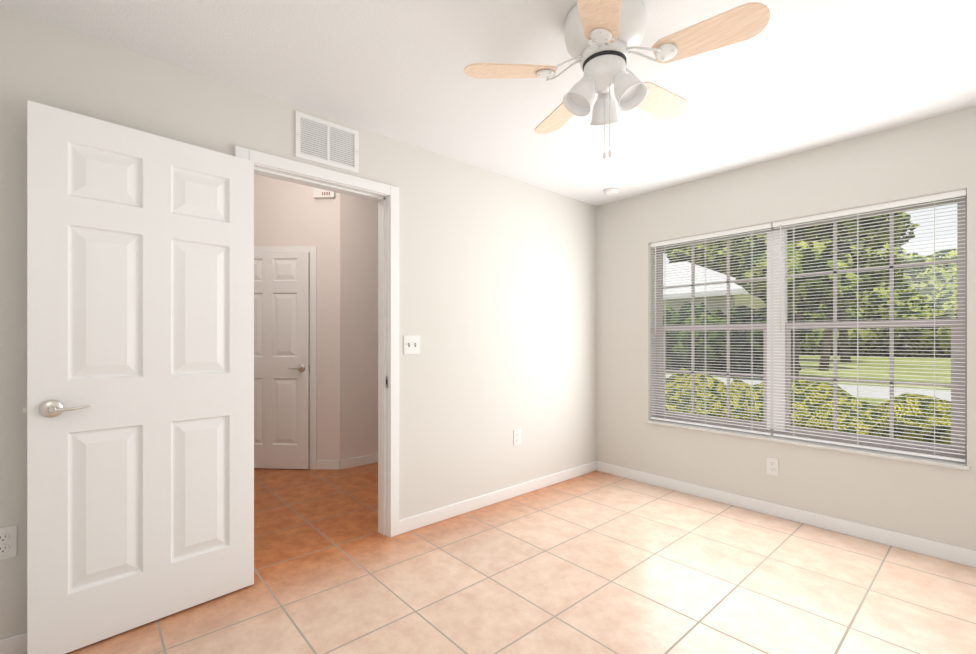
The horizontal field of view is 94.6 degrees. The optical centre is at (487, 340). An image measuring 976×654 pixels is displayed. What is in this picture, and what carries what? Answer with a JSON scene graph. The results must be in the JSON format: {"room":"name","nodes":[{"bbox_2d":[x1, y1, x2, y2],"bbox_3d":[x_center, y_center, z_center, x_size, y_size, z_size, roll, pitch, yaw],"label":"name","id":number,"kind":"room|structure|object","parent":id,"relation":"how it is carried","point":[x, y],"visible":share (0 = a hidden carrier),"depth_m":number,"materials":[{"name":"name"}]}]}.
{"room":"empty bedroom","nodes":[
{"label":"empty bedroom","id":0,"kind":"room"},
{"bbox_2d":[254,174,339,468],"bbox_3d":[-2.648,-0.295,4.251,2.600,2.950,0.100,0,0,3],"label":"wall","id":1,"kind":"structure","parent":0,"point":[286,213],"depth_m":4.13,"materials":[{"name":"white paint"}]},
{"bbox_2d":[254,253,309,468],"bbox_3d":[-2.011,0.185,4.110,0.773,1.970,0.088,0,0,3],"label":"hall door","id":2,"kind":"structure","parent":1,"relation":"in","point":[281,280],"depth_m":4.12,"materials":[{"name":"white paint"}]},
{"bbox_2d":[254,246,316,468],"bbox_3d":[-2.014,0.158,4.154,0.892,2.045,0.016,0,0,3],"label":"door frame","id":3,"kind":"structure","parent":1,"relation":"attached to","point":[312,250],"depth_m":4.12,"materials":[{"name":"white paint"}]},
{"bbox_2d":[313,187,335,198],"bbox_3d":[-1.490,-1.353,4.107,0.190,0.105,0.047,0,0,3],"label":"door chime","id":4,"kind":"object","parent":1,"relation":"attached to","point":[318,193],"visible":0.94,"depth_m":4.09,"materials":[{"name":"white plastic"}]},
{"bbox_2d":[317,453,377,469],"bbox_3d":[-1.865,1.137,4.404,4.098,0.085,0.825,0,0,-15],"label":"baseboard","id":5,"kind":"structure","parent":1,"relation":"attached to","point":[369,459],"depth_m":4.16,"materials":[{"name":"white paint"}]},
{"bbox_2d":[0,7,595,639],"bbox_3d":[-0.507,-0.295,2.863,4.276,2.950,0.120,0,0,-42],"label":"wall","id":6,"kind":"structure","parent":0,"point":[497,272],"depth_m":2.92,"materials":[{"name":"white paint"}]},
{"bbox_2d":[0,525,16,559],"bbox_3d":[-1.778,0.744,1.652,0.070,0.115,0.008,0,0,-42],"label":"outlet","id":7,"kind":"object","parent":6,"relation":"attached to","point":[8,535],"visible":1,"depth_m":1.66,"materials":[{"name":"white plastic"}]},
{"bbox_2d":[23,100,253,653],"bbox_3d":[-1.386,0.155,1.879,0.772,2.030,0.155,0,0,-42],"label":"door","id":8,"kind":"structure","parent":6,"relation":"in","point":[139,410],"depth_m":1.83,"materials":[{"name":"white paint"}]},
{"bbox_2d":[234,146,398,536],"bbox_3d":[-0.917,0.125,2.491,0.890,2.110,0.138,0,0,-42],"label":"door frame","id":9,"kind":"structure","parent":6,"relation":"attached to","point":[261,158],"depth_m":2.71,"materials":[{"name":"white paint"}]},
{"bbox_2d":[295,111,358,172],"bbox_3d":[-0.870,-1.073,2.456,0.347,0.237,0.010,0,0,-42],"label":"air vent","id":10,"kind":"object","parent":6,"relation":"in","point":[317,140],"visible":1,"depth_m":2.45,"materials":[{"name":"white metal"}]},
{"bbox_2d":[404,336,419,353],"bbox_3d":[-0.468,0.027,2.804,0.116,0.115,0.021,0,0,-42],"label":"switch plate","id":11,"kind":"object","parent":6,"relation":"attached to","point":[411,343],"visible":1,"depth_m":2.81,"materials":[{"name":"white plastic"}]},
{"bbox_2d":[0,461,975,653],"bbox_3d":[0.450,1.137,1.721,3.956,0.085,2.860,0,0,-42],"label":"baseboard","id":12,"kind":"structure","parent":6,"relation":"attached to","point":[17,644],"depth_m":2.96,"materials":[{"name":"white paint"}]},
{"bbox_2d":[514,429,520,444],"bbox_3d":[0.223,0.734,3.424,0.070,0.115,0.008,0,0,-42],"label":"outlet","id":13,"kind":"object","parent":6,"relation":"attached to","point":[517,433],"visible":1,"depth_m":3.42,"materials":[{"name":"white plastic"}]},
{"bbox_2d":[340,193,377,468],"bbox_3d":[-0.662,-0.295,4.802,1.937,2.950,0.100,0,0,-42],"label":"wall","id":14,"kind":"structure","parent":0,"point":[358,216],"depth_m":4.24,"materials":[{"name":"white paint"}]},
{"bbox_2d":[0,0,975,205],"bbox_3d":[0.450,-1.280,1.721,3.956,0.120,2.860,0,0,-42],"label":"ceiling","id":15,"kind":"structure","parent":0,"point":[820,73],"depth_m":2.05,"materials":[{"name":"white paint"}]},
{"bbox_2d":[604,188,618,194],"bbox_3d":[1.001,-1.203,3.653,0.116,0.034,0.116,0,0,-42],"label":"smoke detector","id":16,"kind":"object","parent":15,"relation":"attached to","point":[609,191],"visible":1,"depth_m":3.62,"materials":[{"name":"white plastic"}]},
{"bbox_2d":[464,0,769,158],"bbox_3d":[0.476,-0.952,1.728,1.000,0.535,1.021,0,0,-42],"label":"ceiling fan","id":17,"kind":"object","parent":15,"relation":"hanging from","point":[601,36],"depth_m":1.64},
{"bbox_2d":[66,462,975,653],"bbox_3d":[-0.673,1.255,3.050,4.276,0.150,6.580,0,0,-42],"label":"floor","id":18,"kind":"structure","parent":0,"point":[595,562],"depth_m":2.20,"materials":[{"name":"tile"}]},
{"bbox_2d":[596,106,975,550],"bbox_3d":[2.046,-0.080,3.054,0.200,2.520,2.980,0,0,-42],"label":"wall","id":19,"kind":"structure","parent":0,"point":[935,155],"depth_m":3.01,"materials":[{"name":"white paint"}]},
{"bbox_2d":[766,457,777,475],"bbox_3d":[1.918,0.850,3.041,0.008,0.115,0.070,0,0,-42],"label":"outlet","id":20,"kind":"object","parent":19,"relation":"attached to","point":[771,463],"visible":1,"depth_m":3.04,"materials":[{"name":"white plastic"}]},
{"bbox_2d":[646,419,969,470],"bbox_3d":[1.960,0.670,3.081,0.143,0.020,1.829,0,0,-42],"label":"window sill","id":21,"kind":"structure","parent":19,"relation":"attached to","point":[841,448],"depth_m":2.83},
{"bbox_2d":[656,193,966,461],"bbox_3d":[2.029,-0.072,3.142,0.058,1.465,1.805,0,0,-42],"label":"window","id":22,"kind":"structure","parent":19,"relation":"in","point":[782,361],"depth_m":3.06,"materials":[{"name":"white plastic"}]},
{"bbox_2d":[650,223,771,434],"bbox_3d":[1.644,-0.077,3.414,0.042,1.451,0.880,0,0,-42],"label":"blinds","id":23,"kind":"object","parent":22,"relation":"attached to","point":[769,225],"visible":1,"depth_m":3.34,"materials":[{"name":"white plastic"}]},
{"bbox_2d":[773,189,965,461],"bbox_3d":[2.244,-0.077,2.736,0.042,1.451,0.905,0,0,-42],"label":"blinds","id":24,"kind":"object","parent":22,"relation":"attached to","point":[959,193],"visible":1,"depth_m":2.69,"materials":[{"name":"white plastic"}]},
{"label":"outside","id":25,"kind":"structure","parent":0,"visible":0},
{"bbox_2d":[665,350,950,405],"bbox_3d":[44.688,1.430,42.797,116.344,0.200,160.000,0,0,-42],"label":"lawn","id":26,"kind":"structure","parent":25,"point":[813,363],"depth_m":19.34,"materials":[{"name":"green plant"}]},
{"bbox_2d":[663,262,766,313],"bbox_3d":[10.171,-1.570,26.528,9.000,5.800,12.000,0,0,-42],"label":"house","id":27,"kind":"structure","parent":26,"relation":"on","point":[741,294],"depth_m":21.32,"materials":[{"name":"beige paint"}]},
{"bbox_2d":[663,234,766,276],"bbox_3d":[17.335,-4.789,34.770,9.180,12.256,7.526,0,0,-42],"label":"tree","id":28,"kind":"object","parent":26,"relation":"on","point":[745,238],"visible":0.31,"depth_m":31.60,"materials":[{"name":"green plant"}]},
{"bbox_2d":[663,302,807,377],"bbox_3d":[7.912,0.133,18.864,2.430,3.500,9.115,0,0,-42],"label":"tree","id":29,"kind":"object","parent":26,"relation":"on","point":[761,317],"visible":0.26,"depth_m":16.83,"materials":[{"name":"green plant"}]},
{"bbox_2d":[665,369,858,425],"bbox_3d":[2.358,0.940,4.882,1.180,1.262,2.804,0,0,-42],"label":"hedge","id":30,"kind":"object","parent":26,"relation":"on","point":[810,384],"visible":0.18,"depth_m":4.48,"materials":[{"name":"green plant"}]},
{"bbox_2d":[734,212,903,380],"bbox_3d":[10.317,-1.712,14.562,4.252,6.101,3.683,0,0,13],"label":"tree","id":31,"kind":"object","parent":26,"relation":"on","point":[808,306],"visible":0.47,"depth_m":13.40,"materials":[{"name":"green plant"}]},
{"bbox_2d":[816,215,908,370],"bbox_3d":[15.471,-2.317,19.973,4.085,7.326,4.723,0,0,-42],"label":"tree","id":32,"kind":"object","parent":26,"relation":"on","point":[826,344],"visible":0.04,"depth_m":19.78,"materials":[{"name":"green plant"}]},
{"bbox_2d":[792,392,950,444],"bbox_3d":[4.030,0.966,2.688,1.185,1.317,4.113,0,0,-42],"label":"hedge","id":33,"kind":"object","parent":26,"relation":"on","point":[906,395],"visible":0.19,"depth_m":3.36,"materials":[{"name":"green plant"}]},
{"bbox_2d":[795,249,956,357],"bbox_3d":[28.177,-2.552,45.123,11.497,11.165,52.170,0,0,-42],"label":"tree","id":34,"kind":"object","parent":26,"relation":"on","point":[806,346],"visible":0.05,"depth_m":35.91,"materials":[{"name":"green plant"}]},
{"bbox_2d":[838,212,918,363],"bbox_3d":[21.497,-3.342,26.311,5.317,9.374,6.832,0,0,6],"label":"tree","id":35,"kind":"object","parent":26,"relation":"on","point":[843,344],"visible":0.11,"depth_m":24.56,"materials":[{"name":"green plant"}]},
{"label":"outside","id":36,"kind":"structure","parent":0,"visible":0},
{"bbox_2d":[665,374,950,401],"bbox_3d":[9.851,1.324,11.954,3.400,0.012,160.000,0,0,-42],"label":"road","id":37,"kind":"structure","parent":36,"point":[844,386],"depth_m":11.88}
]}

